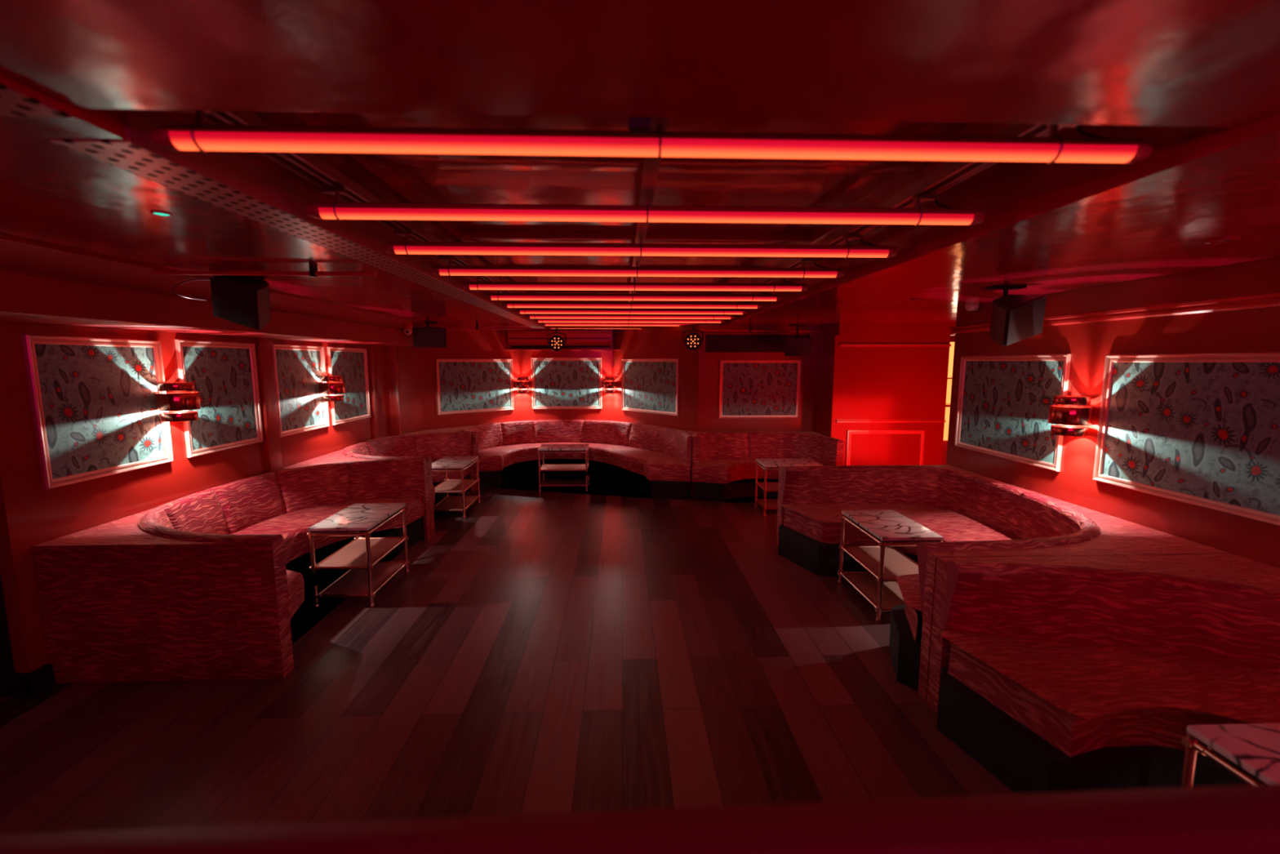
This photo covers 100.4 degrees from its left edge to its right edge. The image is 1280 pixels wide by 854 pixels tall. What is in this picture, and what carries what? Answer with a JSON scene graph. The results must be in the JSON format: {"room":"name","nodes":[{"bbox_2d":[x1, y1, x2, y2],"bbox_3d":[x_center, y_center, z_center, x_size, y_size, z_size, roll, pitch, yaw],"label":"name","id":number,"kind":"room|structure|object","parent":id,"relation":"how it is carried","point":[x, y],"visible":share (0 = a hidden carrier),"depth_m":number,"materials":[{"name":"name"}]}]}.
{"room":"entertainment venue","nodes":[
{"label":"entertainment venue","id":0,"kind":"room"},
{"bbox_2d":[0,320,955,672],"bbox_3d":[0.467,0.131,3.862,9.600,2.210,10.800,0,7,-2],"label":"wall","id":1,"kind":"structure","parent":0,"point":[403,399],"depth_m":4.87,"materials":[{"name":"red paint"}]},
{"bbox_2d":[0,574,15,676],"bbox_3d":[-3.244,0.306,2.606,0.065,1.935,0.034,0,7,-2],"label":"trim","id":2,"kind":"structure","parent":1,"relation":"attached to","point":[6,663],"depth_m":2.70,"materials":[{"name":"black paint"}]},
{"bbox_2d":[22,334,173,488],"bbox_3d":[-3.150,-0.119,3.160,0.028,0.805,0.800,0,7,-2],"label":"panel","id":3,"kind":"object","parent":1,"relation":"attached to","point":[95,414],"visible":0.89,"depth_m":3.08,"materials":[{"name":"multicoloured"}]},
{"bbox_2d":[153,382,200,422],"bbox_3d":[-3.060,-0.168,3.531,0.231,0.250,0.226,0,7,-2],"label":"wall sconce","id":4,"kind":"object","parent":1,"relation":"attached to","point":[170,401],"visible":1,"depth_m":3.46,"materials":[{"name":"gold metal"}]},
{"bbox_2d":[0,235,426,346],"bbox_3d":[-2.888,-0.831,3.905,0.595,0.300,5.750,0,7,-2],"label":"ceiling beam","id":5,"kind":"structure","parent":1,"relation":"attached to","point":[40,282],"depth_m":2.85,"materials":[{"name":"red paint"}]},
{"bbox_2d":[174,339,262,457],"bbox_3d":[-3.183,-0.237,4.077,0.028,0.820,0.770,0,7,-2],"label":"panel","id":6,"kind":"object","parent":1,"relation":"attached to","point":[224,375],"visible":0.89,"depth_m":4.06,"materials":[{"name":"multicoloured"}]},
{"bbox_2d":[272,343,329,436],"bbox_3d":[-3.218,-0.365,5.084,0.028,0.820,0.800,0,7,-2],"label":"panel","id":7,"kind":"object","parent":1,"relation":"attached to","point":[299,370],"visible":0.86,"depth_m":5.04,"materials":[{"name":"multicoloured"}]},
{"bbox_2d":[318,375,345,401],"bbox_3d":[-3.126,-0.392,5.416,0.231,0.250,0.226,0,7,-2],"label":"wall sconce","id":8,"kind":"object","parent":1,"relation":"attached to","point":[324,388],"visible":1,"depth_m":5.34,"materials":[{"name":"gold metal"}]},
{"bbox_2d":[327,346,370,425],"bbox_3d":[-3.250,-0.474,5.987,0.028,0.820,0.820,0,7,-2],"label":"panel","id":9,"kind":"object","parent":1,"relation":"attached to","point":[351,363],"visible":0.89,"depth_m":6.00,"materials":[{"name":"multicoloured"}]},
{"bbox_2d":[435,358,514,415],"bbox_3d":[-2.435,-0.617,7.972,0.030,0.795,1.242,7,10,44],"label":"panel","id":10,"kind":"object","parent":1,"relation":"attached to","point":[463,385],"visible":1,"depth_m":7.94,"materials":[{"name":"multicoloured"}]},
{"bbox_2d":[515,377,529,393],"bbox_3d":[-1.853,-0.661,8.430,0.226,0.250,0.231,-3,8,-24],"label":"wall sconce","id":11,"kind":"object","parent":1,"relation":"attached to","point":[519,384],"visible":1,"depth_m":8.34,"materials":[{"name":"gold metal"}]},
{"bbox_2d":[507,330,611,346],"bbox_3d":[-1.247,-1.382,8.373,1.600,0.252,0.207,0,7,-2],"label":"air conditioner","id":12,"kind":"object","parent":1,"relation":"attached to","point":[515,338],"visible":0.88,"depth_m":8.28,"materials":[{"name":"red"}]},
{"bbox_2d":[504,348,619,351],"bbox_3d":[-1.207,-1.212,8.378,1.780,0.020,0.240,0,7,-2],"label":"wall shelf","id":13,"kind":"object","parent":1,"relation":"attached to","point":[504,348],"visible":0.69,"depth_m":8.26,"materials":[{"name":"red paint"}]},
{"bbox_2d":[531,357,601,408],"bbox_3d":[-1.173,-0.697,8.550,1.117,0.815,0.028,0,7,-2],"label":"panel","id":14,"kind":"object","parent":1,"relation":"attached to","point":[557,383],"visible":1,"depth_m":8.56,"materials":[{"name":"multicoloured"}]},
{"bbox_2d":[602,377,617,393],"bbox_3d":[-0.476,-0.668,8.480,0.226,0.250,0.231,3,8,23],"label":"wall sconce","id":15,"kind":"object","parent":1,"relation":"attached to","point":[609,384],"visible":1,"depth_m":8.39,"materials":[{"name":"orange metal"}]},
{"bbox_2d":[621,358,679,415],"bbox_3d":[0.127,-0.610,7.936,0.028,0.800,1.243,-6,9,-41],"label":"panel","id":16,"kind":"object","parent":1,"relation":"attached to","point":[648,385],"visible":1,"depth_m":7.90,"materials":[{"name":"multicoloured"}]},
{"bbox_2d":[702,333,812,354],"bbox_3d":[1.578,-1.118,7.146,1.460,0.280,0.022,0,7,-2],"label":"air vent","id":17,"kind":"object","parent":1,"relation":"in","point":[713,343],"visible":0.73,"depth_m":7.14,"materials":[{"name":"black metal"}]},
{"bbox_2d":[719,360,800,418],"bbox_3d":[1.623,-0.510,7.220,1.100,0.795,0.028,0,7,-2],"label":"panel","id":18,"kind":"object","parent":1,"relation":"attached to","point":[748,388],"visible":1,"depth_m":7.23,"materials":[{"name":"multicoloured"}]},
{"bbox_2d":[0,473,1015,835],"bbox_3d":[0.467,1.278,4.002,9.600,0.100,10.800,0,7,-2],"label":"floor","id":19,"kind":"structure","parent":0,"point":[541,651],"depth_m":2.69,"materials":[{"name":"brown wood"}]},
{"bbox_2d":[32,458,431,683],"bbox_3d":[-2.576,0.832,3.989,1.211,0.787,2.355,0,7,-2],"label":"banquette","id":20,"kind":"object","parent":19,"relation":"on","point":[210,584],"visible":0.91,"depth_m":2.85,"materials":[{"name":"red fabric"}]},
{"bbox_2d":[306,502,409,608],"bbox_3d":[-2.082,0.937,4.006,0.424,0.575,0.656,0,7,-2],"label":"side table","id":21,"kind":"object","parent":19,"relation":"on","point":[366,575],"visible":1,"depth_m":3.90,"materials":[{"name":"white stone"}]},
{"bbox_2d":[318,537,402,566],"bbox_3d":[-2.082,0.939,4.007,0.372,0.008,0.612,0,7,-2],"label":"shelf","id":22,"kind":"object","parent":21,"relation":"attached to","point":[353,553],"depth_m":3.97,"materials":[{"name":"white metal"}]},
{"bbox_2d":[320,562,403,594],"bbox_3d":[-2.082,1.142,4.031,0.372,0.008,0.612,0,7,-2],"label":"shelf","id":23,"kind":"object","parent":21,"relation":"attached to","point":[353,581],"depth_m":3.98,"materials":[{"name":"wood"}]},
{"bbox_2d":[305,432,473,536],"bbox_3d":[-2.669,0.574,6.122,1.176,0.787,1.926,0,7,-2],"label":"banquette","id":24,"kind":"object","parent":19,"relation":"on","point":[430,446],"visible":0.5,"depth_m":6.62,"materials":[{"name":"red fabric"}]},
{"bbox_2d":[431,456,480,517],"bbox_3d":[-2.142,0.677,6.155,0.424,0.575,0.656,0,7,-2],"label":"side table","id":25,"kind":"object","parent":19,"relation":"on","point":[446,464],"visible":0.76,"depth_m":6.08,"materials":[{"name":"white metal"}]},
{"bbox_2d":[433,496,476,509],"bbox_3d":[-2.142,0.882,6.180,0.372,0.008,0.612,0,7,-2],"label":"shelf","id":26,"kind":"object","parent":25,"relation":"attached to","point":[447,502],"depth_m":6.15,"materials":[{"name":"white metal"}]},
{"bbox_2d":[435,479,475,491],"bbox_3d":[-2.142,0.678,6.155,0.372,0.008,0.612,0,7,-2],"label":"shelf","id":27,"kind":"object","parent":25,"relation":"attached to","point":[447,485],"depth_m":6.16,"materials":[{"name":"white metal"}]},
{"bbox_2d":[403,419,693,500],"bbox_3d":[-1.115,0.373,7.779,3.838,0.787,2.015,1,7,8],"label":"banquette","id":28,"kind":"object","parent":19,"relation":"on","point":[655,461],"visible":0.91,"depth_m":7.56,"materials":[{"name":"red fabric"}]},
{"bbox_2d":[537,444,589,491],"bbox_3d":[-1.024,0.547,7.227,0.656,0.575,0.424,0,7,-2],"label":"side table","id":29,"kind":"object","parent":19,"relation":"on","point":[544,448],"visible":1,"depth_m":7.14,"materials":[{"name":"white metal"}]},
{"bbox_2d":[541,464,585,469],"bbox_3d":[-1.024,0.548,7.227,0.612,0.008,0.372,0,7,-2],"label":"shelf","id":30,"kind":"object","parent":29,"relation":"attached to","point":[544,466],"depth_m":7.21,"materials":[{"name":"white metal"}]},
{"bbox_2d":[541,479,585,484],"bbox_3d":[-1.024,0.752,7.252,0.612,0.008,0.372,0,7,-2],"label":"shelf","id":31,"kind":"object","parent":29,"relation":"attached to","point":[544,482],"depth_m":7.24,"materials":[{"name":"metal"}]},
{"bbox_2d":[0,782,1279,853],"bbox_3d":[-0.018,1.030,0.648,2.400,1.198,0.070,0,7,-3],"label":"rail","id":32,"kind":"object","parent":19,"relation":"on","point":[1237,819],"visible":1,"depth_m":0.58,"materials":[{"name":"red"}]},
{"bbox_2d":[685,430,844,502],"bbox_3d":[1.525,0.479,6.906,1.837,0.787,1.051,0,7,3],"label":"banquette","id":33,"kind":"object","parent":19,"relation":"on","point":[723,466],"visible":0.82,"depth_m":6.76,"materials":[{"name":"red fabric"}]},
{"bbox_2d":[754,457,822,515],"bbox_3d":[1.691,0.681,6.119,0.656,0.575,0.424,0,7,-2],"label":"side table","id":34,"kind":"object","parent":19,"relation":"on","point":[766,486],"visible":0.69,"depth_m":6.08,"materials":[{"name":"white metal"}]},
{"bbox_2d":[757,499,777,507],"bbox_3d":[1.691,0.886,6.144,0.612,0.008,0.372,0,7,-2],"label":"shelf","id":35,"kind":"object","parent":34,"relation":"attached to","point":[769,503],"depth_m":6.15,"materials":[{"name":"white metal"}]},
{"bbox_2d":[758,482,777,489],"bbox_3d":[1.691,0.682,6.120,0.612,0.008,0.372,0,7,-2],"label":"shelf","id":36,"kind":"object","parent":34,"relation":"attached to","point":[770,486],"depth_m":6.12,"materials":[{"name":"white metal"}]},
{"bbox_2d":[837,509,943,622],"bbox_3d":[1.758,0.961,3.807,0.424,0.575,0.656,0,7,-2],"label":"side table","id":37,"kind":"object","parent":19,"relation":"on","point":[883,562],"visible":0.84,"depth_m":3.76,"materials":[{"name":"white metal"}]},
{"bbox_2d":[844,572,905,607],"bbox_3d":[1.758,1.166,3.832,0.372,0.008,0.612,0,7,-2],"label":"shelf","id":38,"kind":"object","parent":37,"relation":"attached to","point":[867,584],"depth_m":3.83,"materials":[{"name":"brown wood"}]},
{"bbox_2d":[844,546,918,577],"bbox_3d":[1.758,0.963,3.807,0.372,0.008,0.612,0,7,-2],"label":"shelf","id":39,"kind":"object","parent":37,"relation":"attached to","point":[896,563],"depth_m":3.81,"materials":[{"name":"white metal"}]},
{"bbox_2d":[941,342,954,464],"bbox_3d":[4.352,-0.254,7.909,0.850,2.000,0.350,0,7,-2],"label":"light strip","id":40,"kind":"object","parent":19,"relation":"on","point":[952,348],"visible":0.02,"depth_m":7.91,"materials":[{"name":"gold"}]},
{"bbox_2d":[945,377,951,406],"bbox_3d":[4.352,-0.522,7.877,0.850,0.420,0.350,0,7,-2],"label":"shelf","id":41,"kind":"object","parent":40,"relation":"attached to","point":[949,379],"depth_m":8.03,"materials":[{"name":"metal"}]},
{"bbox_2d":[946,342,954,403],"bbox_3d":[4.346,-0.814,8.002,0.850,0.910,0.030,0,7,-2],"label":"mirror","id":42,"kind":"object","parent":40,"relation":"attached to","point":[951,348],"depth_m":8.00,"materials":[{"name":"mirror"}]},
{"bbox_2d":[776,464,1228,701],"bbox_3d":[2.083,0.854,3.813,1.632,0.787,2.305,0,7,-2],"label":"banquette","id":43,"kind":"object","parent":19,"relation":"on","point":[975,514],"visible":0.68,"depth_m":4.06,"materials":[{"name":"red fabric"}]},
{"bbox_2d":[926,553,1279,793],"bbox_3d":[2.200,1.129,1.547,1.558,0.787,2.245,0,7,-2],"label":"banquette","id":44,"kind":"object","parent":19,"relation":"on","point":[1086,673],"visible":0.96,"depth_m":2.26,"materials":[{"name":"red fabric"}]},
{"bbox_2d":[1180,722,1279,786],"bbox_3d":[1.923,1.254,1.389,0.424,0.575,0.656,0,7,-2],"label":"side table","id":45,"kind":"object","parent":19,"relation":"on","point":[1254,748],"visible":0.5,"depth_m":1.60,"materials":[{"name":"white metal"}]},
{"bbox_2d":[0,0,1279,330],"bbox_3d":[0.467,-1.194,3.702,9.600,0.520,10.800,0,7,-2],"label":"ceiling","id":46,"kind":"structure","parent":0,"point":[1196,81],"depth_m":1.13,"materials":[{"name":"red paint"}]},
{"bbox_2d":[0,83,72,118],"bbox_3d":[-1.218,-0.538,0.295,0.170,0.005,1.600,0,7,-2],"label":"strip","id":47,"kind":"object","parent":46,"relation":"attached to","point":[13,104],"visible":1,"depth_m":1.05,"materials":[{"name":"grey metal"}]},
{"bbox_2d":[150,210,172,216],"bbox_3d":[-1.617,-0.719,1.801,0.056,0.006,0.056,0,7,-2],"label":"recessed light","id":48,"kind":"object","parent":46,"relation":"in","point":[154,212],"visible":1,"depth_m":1.79,"materials":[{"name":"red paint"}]},
{"bbox_2d":[172,275,271,329],"bbox_3d":[-2.441,-0.745,3.178,0.427,0.332,0.320,-2,7,-13],"label":"wall speaker","id":49,"kind":"object","parent":46,"relation":"hanging from","point":[244,301],"visible":0.96,"depth_m":3.12,"materials":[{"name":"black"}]},
{"bbox_2d":[209,276,257,328],"bbox_3d":[-2.384,-0.726,3.129,0.335,0.298,0.079,1,7,8],"label":"grille","id":50,"kind":"object","parent":49,"relation":"attached to","point":[234,300],"depth_m":3.12,"materials":[{"name":"black metal"}]},
{"bbox_2d":[153,266,376,277],"bbox_3d":[-1.967,-0.818,2.805,1.130,0.051,0.040,0,7,-2],"label":"conduit pipe","id":51,"kind":"object","parent":46,"relation":"attached to","point":[313,272],"visible":1,"depth_m":2.80,"materials":[{"name":"metal"}]},
{"bbox_2d":[48,109,545,328],"bbox_3d":[-1.364,-1.099,4.516,0.176,0.104,6.680,0,7,-2],"label":"beam","id":52,"kind":"structure","parent":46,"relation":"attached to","point":[225,180],"depth_m":1.68,"materials":[{"name":"grey metal"}]},
{"bbox_2d":[175,110,541,308],"bbox_3d":[-1.158,-1.170,4.544,0.090,0.061,6.839,0,7,-2],"label":"rail","id":53,"kind":"object","parent":46,"relation":"attached to","point":[308,166],"visible":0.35,"depth_m":1.81,"materials":[{"name":"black metal"}]},
{"bbox_2d":[403,322,413,334],"bbox_3d":[-2.746,-1.178,6.309,0.102,0.180,0.105,4,8,33],"label":"security camera","id":54,"kind":"object","parent":46,"relation":"attached to","point":[407,328],"visible":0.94,"depth_m":6.27,"materials":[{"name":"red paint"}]},
{"bbox_2d":[412,321,446,347],"bbox_3d":[-2.619,-1.153,6.671,0.386,0.316,0.259,-2,7,-14],"label":"wall speaker","id":55,"kind":"object","parent":46,"relation":"attached to","point":[427,336],"visible":0.87,"depth_m":6.57,"materials":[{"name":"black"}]},
{"bbox_2d":[413,328,445,346],"bbox_3d":[-2.594,-1.099,6.574,0.369,0.221,0.047,-2,7,-14],"label":"grille","id":56,"kind":"object","parent":55,"relation":"attached to","point":[422,337],"depth_m":6.57,"materials":[{"name":"black metal"}]},
{"bbox_2d":[443,324,526,329],"bbox_3d":[-2.265,-1.311,7.015,1.501,0.086,0.043,-2,7,-13],"label":"conduit pipe","id":57,"kind":"object","parent":46,"relation":"attached to","point":[477,327],"visible":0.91,"depth_m":7.06,"materials":[{"name":"black metal"}]},
{"bbox_2d":[546,328,566,351],"bbox_3d":[-1.195,-1.253,7.657,0.268,0.325,0.179,-1,7,-7],"label":"spotlight","id":58,"kind":"object","parent":46,"relation":"hanging from","point":[557,343],"visible":1,"depth_m":7.61,"materials":[{"name":"black paint"}]},
{"bbox_2d":[628,117,668,302],"bbox_3d":[-0.093,-1.121,4.509,0.100,0.149,6.817,0,7,-2],"label":"rail","id":59,"kind":"object","parent":46,"relation":"attached to","point":[636,125],"visible":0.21,"depth_m":1.64,"materials":[{"name":"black metal"}]},
{"bbox_2d":[682,324,703,350],"bbox_3d":[0.690,-1.160,6.929,0.268,0.325,0.173,1,7,5],"label":"spotlight","id":60,"kind":"object","parent":46,"relation":"hanging from","point":[693,341],"visible":1,"depth_m":6.88,"materials":[{"name":"black paint"}]},
{"bbox_2d":[701,325,822,332],"bbox_3d":[1.597,-1.297,7.006,1.591,0.112,0.040,0,7,0],"label":"conduit pipe","id":61,"kind":"object","parent":46,"relation":"attached to","point":[750,330],"visible":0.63,"depth_m":7.00,"materials":[{"name":"metal"}]},
{"bbox_2d":[784,324,813,356],"bbox_3d":[2.023,-1.104,6.801,0.342,0.405,0.241,1,7,12],"label":"wall speaker","id":62,"kind":"object","parent":46,"relation":"attached to","point":[797,346],"visible":1,"depth_m":6.72,"materials":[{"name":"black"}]},
{"bbox_2d":[785,338,813,355],"bbox_3d":[2.002,-1.000,6.718,0.327,0.209,0.046,1,7,12],"label":"grille","id":63,"kind":"object","parent":62,"relation":"attached to","point":[793,347],"depth_m":6.71,"materials":[{"name":"black"}]},
{"bbox_2d":[710,123,1079,309],"bbox_3d":[0.940,-1.179,4.617,0.090,0.061,6.839,0,7,-2],"label":"rail","id":64,"kind":"object","parent":46,"relation":"attached to","point":[927,188],"visible":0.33,"depth_m":1.89,"materials":[{"name":"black metal"}]},
{"bbox_2d":[549,328,627,328],"bbox_3d":[-0.168,-1.530,7.967,2.400,0.135,0.062,0,7,-2],"label":"tube","id":65,"kind":"object","parent":64,"relation":"attached to","point":[549,328],"visible":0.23,"depth_m":7.95,"materials":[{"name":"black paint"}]},
{"bbox_2d":[542,322,715,326],"bbox_3d":[-0.147,-1.456,7.360,2.400,0.135,0.062,0,7,-2],"label":"tube","id":66,"kind":"object","parent":64,"relation":"attached to","point":[628,324],"visible":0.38,"depth_m":7.34,"materials":[{"name":"black paint"}]},
{"bbox_2d":[545,323,688,326],"bbox_3d":[-0.147,-1.411,7.368,2.340,0.031,0.054,0,7,-2],"label":"diffuser","id":67,"kind":"object","parent":66,"relation":"attached to","point":[546,324],"depth_m":7.34,"materials":[{"name":"red plastic"}]},
{"bbox_2d":[534,318,724,323],"bbox_3d":[-0.125,-1.383,6.753,2.400,0.135,0.062,0,7,-2],"label":"tube","id":68,"kind":"object","parent":64,"relation":"attached to","point":[536,320],"visible":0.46,"depth_m":6.74,"materials":[{"name":"black paint"}]},
{"bbox_2d":[537,320,720,323],"bbox_3d":[-0.126,-1.337,6.761,2.340,0.031,0.054,0,7,-2],"label":"diffuser","id":69,"kind":"object","parent":68,"relation":"attached to","point":[539,321],"depth_m":6.74,"materials":[{"name":"red plastic"}]},
{"bbox_2d":[525,313,734,319],"bbox_3d":[-0.104,-1.309,6.146,2.400,0.135,0.062,0,7,-2],"label":"tube","id":70,"kind":"object","parent":64,"relation":"attached to","point":[535,316],"visible":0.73,"depth_m":6.13,"materials":[{"name":"black paint"}]},
{"bbox_2d":[529,315,730,319],"bbox_3d":[-0.104,-1.263,6.154,2.340,0.031,0.054,0,7,-2],"label":"diffuser","id":71,"kind":"object","parent":70,"relation":"attached to","point":[531,317],"depth_m":6.14,"materials":[{"name":"red plastic"}]},
{"bbox_2d":[515,307,746,315],"bbox_3d":[-0.083,-1.235,5.539,2.400,0.135,0.062,0,7,-2],"label":"tube","id":72,"kind":"object","parent":64,"relation":"attached to","point":[559,311],"visible":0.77,"depth_m":5.53,"materials":[{"name":"black paint"}]},
{"bbox_2d":[520,310,742,314],"bbox_3d":[-0.083,-1.190,5.547,2.340,0.031,0.054,0,7,-2],"label":"diffuser","id":73,"kind":"object","parent":72,"relation":"attached to","point":[559,312],"depth_m":5.53,"materials":[{"name":"red plastic"}]},
{"bbox_2d":[502,300,762,309],"bbox_3d":[-0.061,-1.162,4.931,2.400,0.135,0.062,0,7,-2],"label":"tube","id":74,"kind":"object","parent":64,"relation":"attached to","point":[513,304],"visible":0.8,"depth_m":4.92,"materials":[{"name":"black paint"}]},
{"bbox_2d":[506,303,757,308],"bbox_3d":[-0.061,-1.116,4.939,2.340,0.031,0.054,0,7,-2],"label":"diffuser","id":75,"kind":"object","parent":74,"relation":"attached to","point":[508,305],"depth_m":4.92,"materials":[{"name":"red plastic"}]},
{"bbox_2d":[485,289,782,302],"bbox_3d":[-0.040,-1.088,4.324,2.400,0.135,0.062,0,7,-2],"label":"tube","id":76,"kind":"object","parent":64,"relation":"attached to","point":[752,297],"visible":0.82,"depth_m":4.31,"materials":[{"name":"black paint"}]},
{"bbox_2d":[490,295,777,301],"bbox_3d":[-0.040,-1.042,4.332,2.340,0.031,0.054,0,7,-2],"label":"diffuser","id":77,"kind":"object","parent":76,"relation":"attached to","point":[688,298],"depth_m":4.31,"materials":[{"name":"red plastic"}]},
{"bbox_2d":[462,276,808,292],"bbox_3d":[-0.018,-1.014,3.717,2.400,0.135,0.062,0,7,-2],"label":"tube","id":78,"kind":"object","parent":64,"relation":"attached to","point":[791,286],"visible":0.97,"depth_m":3.70,"materials":[{"name":"black paint"}]},
{"bbox_2d":[469,284,802,291],"bbox_3d":[-0.018,-0.969,3.725,2.340,0.031,0.054,0,7,-2],"label":"diffuser","id":79,"kind":"object","parent":78,"relation":"attached to","point":[563,287],"depth_m":3.71,"materials":[{"name":"red plastic"}]},
{"bbox_2d":[431,260,844,278],"bbox_3d":[0.003,-0.941,3.110,2.400,0.135,0.062,0,7,-2],"label":"tube","id":80,"kind":"object","parent":64,"relation":"attached to","point":[450,270],"visible":0.94,"depth_m":3.09,"materials":[{"name":"black paint"}]},
{"bbox_2d":[439,269,837,277],"bbox_3d":[0.003,-0.895,3.118,2.340,0.031,0.054,0,7,-2],"label":"diffuser","id":81,"kind":"object","parent":80,"relation":"attached to","point":[594,273],"depth_m":3.10,"materials":[{"name":"red plastic"}]},
{"bbox_2d":[384,234,897,258],"bbox_3d":[0.025,-0.867,2.503,2.400,0.135,0.062,0,7,-2],"label":"tube","id":82,"kind":"object","parent":64,"relation":"attached to","point":[407,247],"visible":0.94,"depth_m":2.49,"materials":[{"name":"black paint"}]},
{"bbox_2d":[393,246,888,257],"bbox_3d":[0.024,-0.822,2.511,2.340,0.031,0.054,0,7,-2],"label":"diffuser","id":83,"kind":"object","parent":82,"relation":"attached to","point":[764,251],"depth_m":2.49,"materials":[{"name":"red plastic"}]},
{"bbox_2d":[306,192,985,226],"bbox_3d":[0.046,-0.794,1.895,2.400,0.135,0.062,0,7,-2],"label":"tube","id":84,"kind":"object","parent":64,"relation":"attached to","point":[339,211],"visible":0.98,"depth_m":1.88,"materials":[{"name":"black paint"}]},
{"bbox_2d":[318,207,973,225],"bbox_3d":[0.046,-0.748,1.904,2.340,0.031,0.054,0,7,-2],"label":"diffuser","id":85,"kind":"object","parent":84,"relation":"attached to","point":[684,215],"depth_m":1.88,"materials":[{"name":"red plastic"}]},
{"bbox_2d":[151,110,1152,164],"bbox_3d":[0.067,-0.720,1.288,2.400,0.135,0.062,0,7,-2],"label":"tube","id":86,"kind":"object","parent":64,"relation":"attached to","point":[197,135],"visible":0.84,"depth_m":1.27,"materials":[{"name":"red plastic"}]},
{"bbox_2d":[168,131,1137,163],"bbox_3d":[0.067,-0.674,1.296,2.340,0.031,0.054,0,7,-2],"label":"diffuser","id":87,"kind":"object","parent":86,"relation":"attached to","point":[660,144],"depth_m":1.28,"materials":[{"name":"red plastic"}]},
{"bbox_2d":[910,298,924,301],"bbox_3d":[2.135,-0.976,4.100,0.104,0.009,0.104,0,7,-2],"label":"ceiling vent","id":88,"kind":"object","parent":46,"relation":"in","point":[913,300],"visible":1,"depth_m":4.07,"materials":[{"name":"red metal"}]},
{"bbox_2d":[964,304,979,311],"bbox_3d":[2.811,-1.006,4.513,0.110,0.050,0.110,0,7,-2],"label":"smoke detector","id":89,"kind":"object","parent":46,"relation":"attached to","point":[969,307],"visible":1,"depth_m":4.48,"materials":[{"name":"white plastic"}]},
{"bbox_2d":[985,285,1046,346],"bbox_3d":[2.383,-0.705,3.404,0.350,0.379,0.250,-2,7,-14],"label":"wall speaker","id":90,"kind":"object","parent":46,"relation":"attached to","point":[1015,318],"visible":1,"depth_m":3.33,"materials":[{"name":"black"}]},
{"bbox_2d":[1004,297,1046,345],"bbox_3d":[2.405,-0.659,3.326,0.335,0.298,0.079,-2,7,-14],"label":"grille","id":91,"kind":"object","parent":90,"relation":"attached to","point":[1024,316],"depth_m":3.31,"materials":[{"name":"black"}]},
{"bbox_2d":[1203,236,1242,244],"bbox_3d":[2.305,-0.735,2.109,0.104,0.009,0.104,0,7,-2],"label":"ceiling vent","id":92,"kind":"object","parent":46,"relation":"in","point":[1224,240],"visible":1,"depth_m":2.09,"materials":[{"name":"red paint"}]},
{"bbox_2d":[835,335,950,465],"bbox_3d":[3.183,-0.226,6.848,1.400,2.200,0.180,0,7,-2],"label":"wall","id":93,"kind":"structure","parent":0,"point":[874,382],"depth_m":6.74,"materials":[{"name":"red paint"}]},
{"bbox_2d":[845,429,924,465],"bbox_3d":[3.132,0.392,6.821,1.000,0.710,0.029,0,7,-2],"label":"trim","id":94,"kind":"structure","parent":93,"relation":"attached to","point":[922,432],"depth_m":6.78,"materials":[{"name":"red"}]},
{"bbox_2d":[835,343,951,422],"bbox_3d":[3.187,-0.546,6.709,1.400,0.980,0.040,0,7,-2],"label":"trim","id":95,"kind":"structure","parent":93,"relation":"attached to","point":[841,420],"depth_m":6.69,"materials":[{"name":"brown"}]},
{"bbox_2d":[835,322,955,335],"bbox_3d":[3.159,-1.210,6.577,1.460,0.160,0.120,0,7,-2],"label":"trim","id":96,"kind":"structure","parent":93,"relation":"attached to","point":[842,328],"depth_m":6.52,"materials":[{"name":"red paint"}]},
{"bbox_2d":[946,257,1279,568],"bbox_3d":[3.022,0.395,1.767,0.100,2.190,6.400,0,7,-2],"label":"wall","id":97,"kind":"structure","parent":0,"point":[1088,344],"depth_m":3.14,"materials":[{"name":"red paint"}]},
{"bbox_2d":[954,354,1071,471],"bbox_3d":[2.873,-0.160,4.204,0.028,0.805,1.140,0,7,-2],"label":"panel","id":98,"kind":"object","parent":97,"relation":"attached to","point":[1004,402],"visible":0.89,"depth_m":4.12,"materials":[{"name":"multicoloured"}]},
{"bbox_2d":[1047,395,1094,436],"bbox_3d":[2.796,-0.074,3.461,0.231,0.250,0.226,0,7,-2],"label":"wall sconce","id":99,"kind":"object","parent":97,"relation":"attached to","point":[1066,418],"visible":1,"depth_m":3.39,"materials":[{"name":"orange metal"}]},
{"bbox_2d":[949,291,1279,333],"bbox_3d":[2.954,-0.492,1.667,0.055,0.065,6.420,0,7,-2],"label":"trim","id":100,"kind":"structure","parent":97,"relation":"attached to","point":[1271,299],"depth_m":2.96,"materials":[{"name":"red paint"}]},
{"bbox_2d":[1093,352,1279,525],"bbox_3d":[2.935,0.054,2.459,0.028,0.790,1.820,0,7,-2],"label":"panel","id":101,"kind":"object","parent":97,"relation":"attached to","point":[1199,429],"visible":1,"depth_m":2.80,"materials":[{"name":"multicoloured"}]},
{"bbox_3d":[-3.790,0.292,2.573,1.000,2.200,8.500,0,7,-2],"label":"wall","id":102,"kind":"structure","parent":0,"visible":0},
{"bbox_2d":[0,663,54,696],"bbox_3d":[-3.652,1.320,2.760,1.080,0.115,0.105,0,7,-2],"label":"baseboard","id":103,"kind":"structure","parent":102,"relation":"attached to","point":[17,684],"depth_m":2.73,"materials":[{"name":"black paint"}]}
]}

